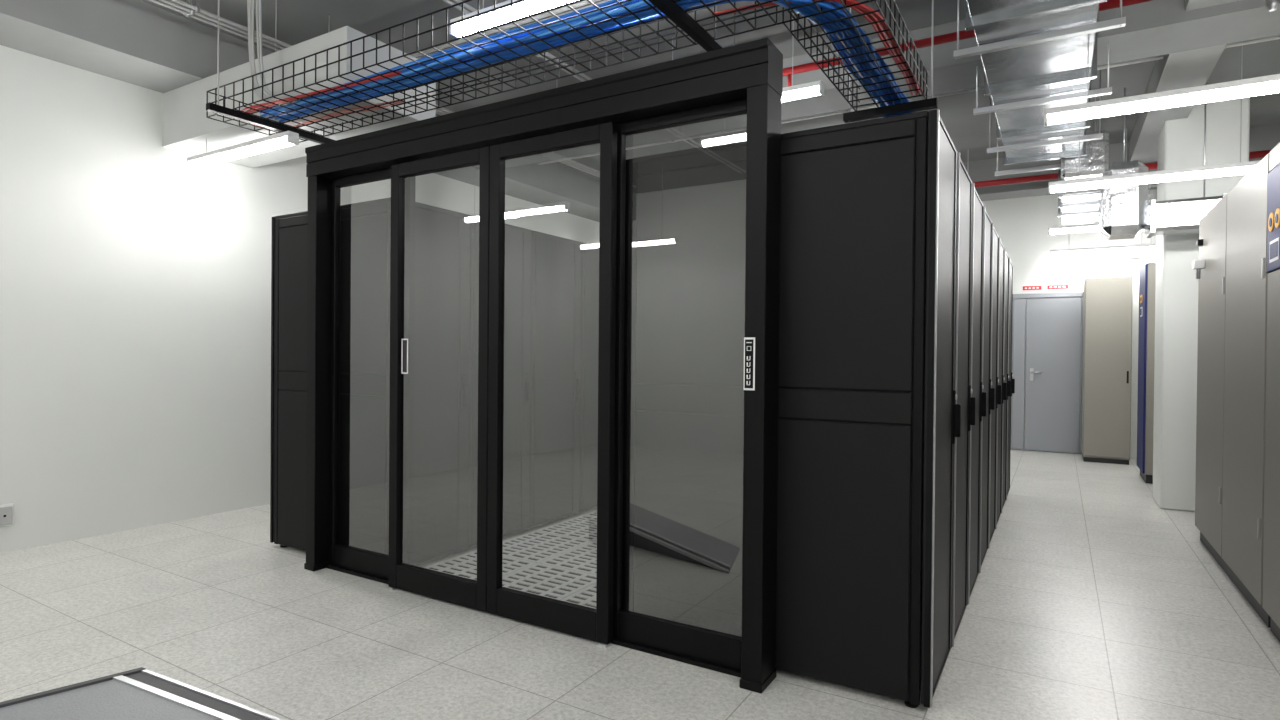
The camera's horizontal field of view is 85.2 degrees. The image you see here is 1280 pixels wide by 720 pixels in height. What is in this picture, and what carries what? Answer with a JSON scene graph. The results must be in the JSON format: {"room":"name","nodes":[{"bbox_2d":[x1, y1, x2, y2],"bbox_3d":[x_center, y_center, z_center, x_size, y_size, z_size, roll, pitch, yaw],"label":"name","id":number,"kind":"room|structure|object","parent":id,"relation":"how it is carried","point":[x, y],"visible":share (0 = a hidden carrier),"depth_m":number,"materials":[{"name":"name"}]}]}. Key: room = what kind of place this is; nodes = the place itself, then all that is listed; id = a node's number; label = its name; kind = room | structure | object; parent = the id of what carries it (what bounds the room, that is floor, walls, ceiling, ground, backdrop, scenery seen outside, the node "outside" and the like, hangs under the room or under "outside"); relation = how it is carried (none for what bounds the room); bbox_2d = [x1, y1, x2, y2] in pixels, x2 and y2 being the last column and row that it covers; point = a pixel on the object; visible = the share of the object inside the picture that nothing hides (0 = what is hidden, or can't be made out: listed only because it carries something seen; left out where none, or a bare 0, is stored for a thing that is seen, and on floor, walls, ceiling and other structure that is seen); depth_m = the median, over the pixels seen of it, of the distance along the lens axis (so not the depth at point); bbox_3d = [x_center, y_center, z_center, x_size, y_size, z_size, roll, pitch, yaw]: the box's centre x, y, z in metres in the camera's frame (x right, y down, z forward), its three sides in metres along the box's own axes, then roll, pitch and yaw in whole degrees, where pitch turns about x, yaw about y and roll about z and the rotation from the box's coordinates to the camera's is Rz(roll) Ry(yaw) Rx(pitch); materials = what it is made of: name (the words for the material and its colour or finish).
{"room":"server room","nodes":[
{"label":"server room","id":0,"kind":"room"},
{"bbox_2d":[0,45,598,552],"bbox_3d":[-2.906,-0.576,6.412,0.100,3.600,14.400,1,1,31],"label":"wall","id":1,"kind":"structure","parent":0,"point":[135,328],"depth_m":5.00,"materials":[{"name":"white paint"}]},
{"bbox_2d":[0,503,13,526],"bbox_3d":[-4.054,0.990,4.410,0.032,0.140,0.140,1,1,31],"label":"wall socket","id":2,"kind":"object","parent":1,"relation":"attached to","point":[6,510],"visible":1,"depth_m":4.43,"materials":[{"name":"white plastic"}]},
{"bbox_2d":[162,26,435,167],"bbox_3d":[-2.467,-1.778,4.931,2.150,0.395,0.680,1,1,31],"label":"beam","id":3,"kind":"structure","parent":1,"relation":"attached to","point":[186,127],"depth_m":4.63,"materials":[{"name":"paint"}]},
{"bbox_2d":[0,0,599,221],"bbox_3d":[-2.614,-2.182,6.232,0.550,0.380,14.400,1,1,31],"label":"ceiling","id":4,"kind":"structure","parent":1,"relation":"attached to","point":[136,42],"depth_m":4.71,"materials":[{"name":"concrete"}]},
{"bbox_2d":[0,449,1279,719],"bbox_3d":[0.484,1.320,4.379,8.050,0.100,14.600,1,1,31],"label":"floor","id":5,"kind":"structure","parent":0,"point":[1090,599],"depth_m":3.21,"materials":[{"name":"tile"}]},
{"bbox_2d":[0,667,282,719],"bbox_3d":[-1.429,1.192,2.128,1.429,0.174,0.480,1,0,17],"label":"ramp","id":6,"kind":"structure","parent":5,"relation":"on","point":[141,693],"depth_m":2.31,"materials":[{"name":"grey metal"}]},
{"bbox_2d":[270,197,470,565],"bbox_3d":[-1.776,0.149,4.573,1.264,2.200,0.616,1,1,31],"label":"rack","id":7,"kind":"object","parent":5,"relation":"on","point":[442,236],"visible":0.81,"depth_m":4.26,"materials":[{"name":"grey metal"}]},
{"bbox_2d":[468,216,531,547],"bbox_3d":[-1.460,0.147,5.098,1.264,2.200,0.616,1,1,31],"label":"rack","id":8,"kind":"object","parent":5,"relation":"on","point":[518,240],"visible":0.33,"depth_m":4.88,"materials":[{"name":"grey metal"}]},
{"bbox_2d":[423,510,596,608],"bbox_3d":[0.523,1.256,5.733,1.550,0.007,4.840,1,1,31],"label":"floor","id":9,"kind":"structure","parent":5,"relation":"on","point":[558,561],"depth_m":4.29,"materials":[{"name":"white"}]},
{"bbox_2d":[326,564,740,677],"bbox_3d":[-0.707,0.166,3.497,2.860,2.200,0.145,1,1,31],"label":"floor guide","id":10,"kind":"object","parent":5,"relation":"on","point":[692,661],"visible":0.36,"depth_m":3.02,"materials":[{"name":"black metal"}]},
{"bbox_2d":[329,98,746,669],"bbox_3d":[-0.695,0.096,3.515,2.730,2.340,0.040,1,1,31],"label":"panels","id":11,"kind":"object","parent":5,"relation":"on","point":[720,648],"visible":0.52,"depth_m":3.15,"materials":[{"name":"black metal"}]},
{"bbox_3d":[-0.714,0.051,3.488,2.635,2.150,0.067,1,1,31],"label":"glass pane","id":12,"kind":"object","parent":11,"relation":"attached to","visible":0},
{"bbox_2d":[401,339,407,373],"bbox_3d":[-1.279,-0.021,3.784,0.050,0.190,0.003,1,1,31],"label":"door handle","id":13,"kind":"object","parent":12,"relation":"attached to","point":[404,344],"visible":1,"depth_m":3.78,"materials":[{"name":"silver metal"}]},
{"bbox_2d":[304,84,781,693],"bbox_3d":[-0.717,0.086,3.478,2.888,2.360,0.167,1,1,31],"label":"posts","id":14,"kind":"object","parent":5,"relation":"on","point":[763,142],"visible":0.8,"depth_m":2.72,"materials":[{"name":"black metal"}]},
{"bbox_2d":[305,38,782,178],"bbox_3d":[-0.708,-1.159,3.466,2.886,0.170,0.173,1,1,31],"label":"header","id":15,"kind":"object","parent":14,"relation":"attached to","point":[723,75],"visible":0.94,"depth_m":3.14,"materials":[{"name":"black metal"}]},
{"bbox_2d":[388,146,489,611],"bbox_3d":[-1.054,0.094,3.652,0.723,2.313,0.045,1,1,31],"label":"leaf","id":16,"kind":"object","parent":15,"relation":"attached to","point":[458,590],"visible":0.96,"depth_m":3.67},
{"bbox_2d":[487,122,616,644],"bbox_3d":[-0.431,0.102,3.278,0.723,2.313,0.045,1,1,31],"label":"leaf","id":17,"kind":"object","parent":15,"relation":"attached to","point":[592,624],"visible":1,"depth_m":3.20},
{"bbox_2d":[743,337,754,389],"bbox_3d":[0.423,0.015,2.699,0.046,0.205,0.008,1,1,31],"label":"sticker","id":18,"kind":"object","parent":14,"relation":"attached to","point":[749,342],"visible":1,"depth_m":2.70,"materials":[{"name":"black plastic"}]},
{"bbox_2d":[526,230,581,529],"bbox_3d":[-1.145,0.146,5.623,1.264,2.200,0.616,1,1,31],"label":"rack","id":19,"kind":"object","parent":5,"relation":"on","point":[556,261],"visible":0.38,"depth_m":5.29,"materials":[{"name":"grey metal"}]},
{"bbox_2d":[575,242,598,513],"bbox_3d":[-0.829,0.144,6.148,1.264,2.200,0.616,1,1,31],"label":"rack","id":20,"kind":"object","parent":5,"relation":"on","point":[590,253],"visible":0.05,"depth_m":5.67,"materials":[{"name":"grey metal"}]},
{"bbox_2d":[622,109,960,707],"bbox_3d":[0.650,0.181,3.115,1.384,2.200,0.616,1,1,31],"label":"rack","id":21,"kind":"object","parent":5,"relation":"on","point":[869,415],"visible":0.88,"depth_m":2.76,"materials":[{"name":"grey metal"}]},
{"bbox_2d":[951,152,975,647],"bbox_3d":[0.966,0.180,3.640,1.384,2.200,0.616,1,1,31],"label":"rack","id":22,"kind":"object","parent":5,"relation":"on","point":[963,389],"visible":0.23,"depth_m":3.28,"materials":[{"name":"grey metal"}]},
{"bbox_2d":[967,183,986,604],"bbox_3d":[1.281,0.178,4.165,1.384,2.200,0.616,1,1,31],"label":"rack","id":23,"kind":"object","parent":5,"relation":"on","point":[977,387],"visible":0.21,"depth_m":3.81,"materials":[{"name":"grey metal"}]},
{"bbox_2d":[979,205,994,572],"bbox_3d":[1.597,0.177,4.690,1.384,2.200,0.616,1,1,31],"label":"rack","id":24,"kind":"object","parent":5,"relation":"on","point":[987,224],"visible":0.16,"depth_m":4.34,"materials":[{"name":"grey metal"}]},
{"bbox_2d":[988,223,1000,547],"bbox_3d":[1.912,0.176,5.215,1.384,2.200,0.616,1,1,31],"label":"rack","id":25,"kind":"object","parent":5,"relation":"on","point":[995,238],"visible":0.18,"depth_m":4.86,"materials":[{"name":"grey metal"}]},
{"bbox_2d":[995,237,1006,528],"bbox_3d":[2.228,0.174,5.740,1.384,2.200,0.616,1,1,31],"label":"rack","id":26,"kind":"object","parent":5,"relation":"on","point":[1000,375],"visible":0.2,"depth_m":5.40,"materials":[{"name":"grey metal"}]},
{"bbox_2d":[1001,248,1010,512],"bbox_3d":[2.543,0.173,6.265,1.384,2.200,0.616,1,1,31],"label":"rack","id":27,"kind":"object","parent":5,"relation":"on","point":[1006,257],"visible":0.14,"depth_m":5.92,"materials":[{"name":"grey metal"}]},
{"bbox_2d":[1006,257,1014,499],"bbox_3d":[2.858,0.172,6.790,1.384,2.200,0.616,1,1,31],"label":"rack","id":28,"kind":"object","parent":5,"relation":"on","point":[1010,292],"visible":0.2,"depth_m":6.45,"materials":[{"name":"grey metal"}]},
{"bbox_2d":[1081,276,1132,464],"bbox_3d":[5.979,0.127,8.934,0.490,2.310,0.765,1,1,31],"label":"tall cabinet","id":29,"kind":"object","parent":5,"relation":"on","point":[1107,301],"visible":1,"depth_m":8.62,"materials":[{"name":"beige metal"}]},
{"bbox_2d":[1137,262,1155,483],"bbox_3d":[5.787,0.138,7.343,0.840,2.310,0.650,1,1,31],"label":"cabinet","id":30,"kind":"object","parent":5,"relation":"on","point":[1147,273],"visible":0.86,"depth_m":7.27,"materials":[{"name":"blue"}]},
{"bbox_2d":[1153,97,1249,511],"bbox_3d":[4.909,-0.505,6.120,0.560,3.600,0.550,1,1,31],"label":"column","id":31,"kind":"structure","parent":5,"relation":"on","point":[1180,141],"depth_m":5.96,"materials":[{"name":"white paint"}]},
{"bbox_2d":[1192,153,1270,627],"bbox_3d":[3.883,0.148,3.990,0.950,2.310,1.920,1,1,31],"label":"tall cabinet","id":32,"kind":"object","parent":5,"relation":"on","point":[1231,266],"visible":0.94,"depth_m":3.96,"materials":[{"name":"grey metal"}]},
{"bbox_2d":[1262,142,1279,641],"bbox_3d":[2.772,0.153,2.092,0.900,2.310,2.440,1,1,31],"label":"cabinet","id":33,"kind":"object","parent":5,"relation":"on","point":[1270,600],"visible":1,"depth_m":3.25,"materials":[{"name":"grey metal"}]},
{"bbox_2d":[141,0,1279,178],"bbox_3d":[0.517,-2.380,4.350,8.050,0.100,14.600,1,1,31],"label":"ceiling","id":34,"kind":"structure","parent":0,"point":[297,21],"depth_m":5.21,"materials":[{"name":"grey paint"}]},
{"bbox_2d":[187,0,298,169],"bbox_3d":[-2.744,-1.877,4.770,1.240,0.970,0.072,1,1,31],"label":"tube light","id":35,"kind":"object","parent":34,"relation":"hanging from","point":[287,138],"visible":0.91,"depth_m":4.68,"materials":[{"name":"white plastic"}]},
{"bbox_2d":[470,197,478,216],"bbox_3d":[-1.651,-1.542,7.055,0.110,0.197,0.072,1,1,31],"label":"tube light","id":36,"kind":"object","parent":34,"relation":"hanging from","point":[477,215],"depth_m":7.05,"materials":[{"name":"white plastic"}]},
{"bbox_2d":[450,0,575,37],"bbox_3d":[-0.407,-2.005,3.296,1.300,0.650,0.072,1,1,31],"label":"tube light","id":37,"kind":"object","parent":34,"relation":"hanging from","point":[521,9],"visible":0.85,"depth_m":3.44,"materials":[{"name":"white plastic"}]},
{"bbox_2d":[505,208,521,218],"bbox_3d":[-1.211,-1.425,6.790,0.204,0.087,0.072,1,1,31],"label":"tube light","id":38,"kind":"object","parent":34,"relation":"hanging from","point":[513,213],"depth_m":6.78,"materials":[{"name":"white plastic"}]},
{"bbox_2d":[206,0,937,143],"bbox_3d":[-0.496,-1.637,4.171,3.984,1.401,2.246,1,1,31],"label":"cable tray","id":39,"kind":"object","parent":34,"relation":"hanging from","point":[608,18],"visible":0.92,"depth_m":3.52,"materials":[{"name":"grey metal"}]},
{"bbox_2d":[149,0,1279,177],"bbox_3d":[0.708,-2.247,4.235,7.000,0.160,13.000,1,1,31],"label":"conduit","id":40,"kind":"object","parent":34,"relation":"attached to","point":[195,11],"visible":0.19,"depth_m":4.87,"materials":[{"name":"red metal"}]},
{"bbox_2d":[672,13,823,101],"bbox_3d":[0.621,-2.027,4.813,1.300,0.610,0.072,1,1,31],"label":"tube light","id":41,"kind":"object","parent":34,"relation":"hanging from","point":[815,88],"visible":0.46,"depth_m":4.53,"materials":[{"name":"white plastic"}]},
{"bbox_2d":[505,0,1279,167],"bbox_3d":[1.497,-2.180,5.453,7.300,0.300,0.500,1,1,31],"label":"ceiling beam","id":42,"kind":"structure","parent":34,"relation":"attached to","point":[1153,28],"depth_m":4.74,"materials":[{"name":"grey concrete"}]},
{"bbox_2d":[556,0,1279,187],"bbox_3d":[2.017,-1.833,6.422,7.200,1.000,3.924,1,1,31],"label":"pipes","id":43,"kind":"object","parent":34,"relation":"hanging from","point":[1272,5],"visible":0.17,"depth_m":4.63,"materials":[{"name":"metal"}]},
{"bbox_2d":[953,0,1125,175],"bbox_3d":[2.331,-1.997,4.077,0.790,0.630,5.000,1,1,31],"label":"ventilation duct","id":44,"kind":"object","parent":34,"relation":"hanging from","point":[1034,53],"visible":0.93,"depth_m":4.15,"materials":[{"name":"metal"}]},
{"bbox_2d":[1048,219,1099,234],"bbox_3d":[4.642,-1.787,6.714,1.200,1.050,0.072,1,1,31],"label":"tube light","id":45,"kind":"object","parent":34,"relation":"hanging from","point":[1088,227],"visible":0.36,"depth_m":6.89,"materials":[{"name":"white plastic"}]},
{"bbox_2d":[1050,233,1155,255],"bbox_3d":[5.543,-1.791,8.214,1.200,1.050,0.072,1,1,31],"label":"tube light","id":46,"kind":"object","parent":34,"relation":"hanging from","point":[1136,247],"visible":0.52,"depth_m":8.22,"materials":[{"name":"white plastic"}]},
{"bbox_2d":[1051,233,1155,267],"bbox_3d":[6.084,-1.779,9.114,1.200,1.080,0.072,1,1,31],"label":"tube light","id":47,"kind":"object","parent":34,"relation":"hanging from","point":[1142,260],"visible":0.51,"depth_m":9.10,"materials":[{"name":"white plastic"}]},
{"bbox_2d":[963,123,1279,200],"bbox_3d":[3.429,-2.138,8.668,7.300,0.400,0.400,1,1,31],"label":"trim","id":48,"kind":"structure","parent":34,"relation":"attached to","point":[1264,137],"depth_m":7.88,"materials":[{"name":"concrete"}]},
{"bbox_2d":[1058,82,1226,239],"bbox_3d":[4.974,-1.677,6.416,1.920,1.260,2.270,1,1,31],"label":"duct","id":49,"kind":"object","parent":34,"relation":"hanging from","point":[1122,212],"visible":0.67,"depth_m":5.79,"materials":[{"name":"metal"}]},
{"bbox_2d":[1048,41,1260,193],"bbox_3d":[3.771,-1.802,5.080,1.350,1.010,0.072,1,1,31],"label":"tube light","id":50,"kind":"object","parent":34,"relation":"hanging from","point":[1240,168],"visible":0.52,"depth_m":5.05,"materials":[{"name":"white plastic"}]},
{"bbox_2d":[1044,38,1279,125],"bbox_3d":[2.861,-1.797,3.468,1.450,1.010,0.072,1,1,31],"label":"tube light","id":51,"kind":"object","parent":34,"relation":"hanging from","point":[1269,84],"visible":0.92,"depth_m":3.55,"materials":[{"name":"white plastic"}]},
{"bbox_2d":[982,185,1156,457],"bbox_3d":[4.235,-0.546,10.579,8.050,3.600,0.100,1,1,31],"label":"wall","id":52,"kind":"structure","parent":0,"point":[1021,224],"depth_m":9.64,"materials":[{"name":"white paint"}]},
{"bbox_2d":[1022,285,1041,290],"bbox_3d":[5.496,-1.009,9.754,0.250,0.080,0.012,1,1,31],"label":"safety sign","id":53,"kind":"object","parent":52,"relation":"attached to","point":[1025,287],"visible":1,"depth_m":9.75,"materials":[{"name":"red plastic"}]},
{"bbox_2d":[1010,292,1082,453],"bbox_3d":[5.613,0.173,9.627,0.950,2.200,0.111,1,1,31],"label":"door","id":54,"kind":"structure","parent":52,"relation":"in","point":[1050,386],"depth_m":9.62,"materials":[{"name":"grey metal"}]},
{"bbox_2d":[1047,284,1068,289],"bbox_3d":[5.761,-1.005,9.595,0.270,0.080,0.012,1,1,31],"label":"safety sign","id":55,"kind":"object","parent":52,"relation":"attached to","point":[1051,286],"visible":1,"depth_m":9.59,"materials":[{"name":"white plastic"}]},
{"bbox_2d":[1129,0,1240,187],"bbox_3d":[4.130,-2.186,5.329,0.300,0.240,9.000,1,1,31],"label":"trim","id":56,"kind":"structure","parent":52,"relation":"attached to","point":[1191,68],"depth_m":5.22,"materials":[{"name":"grey metal"}]}
]}

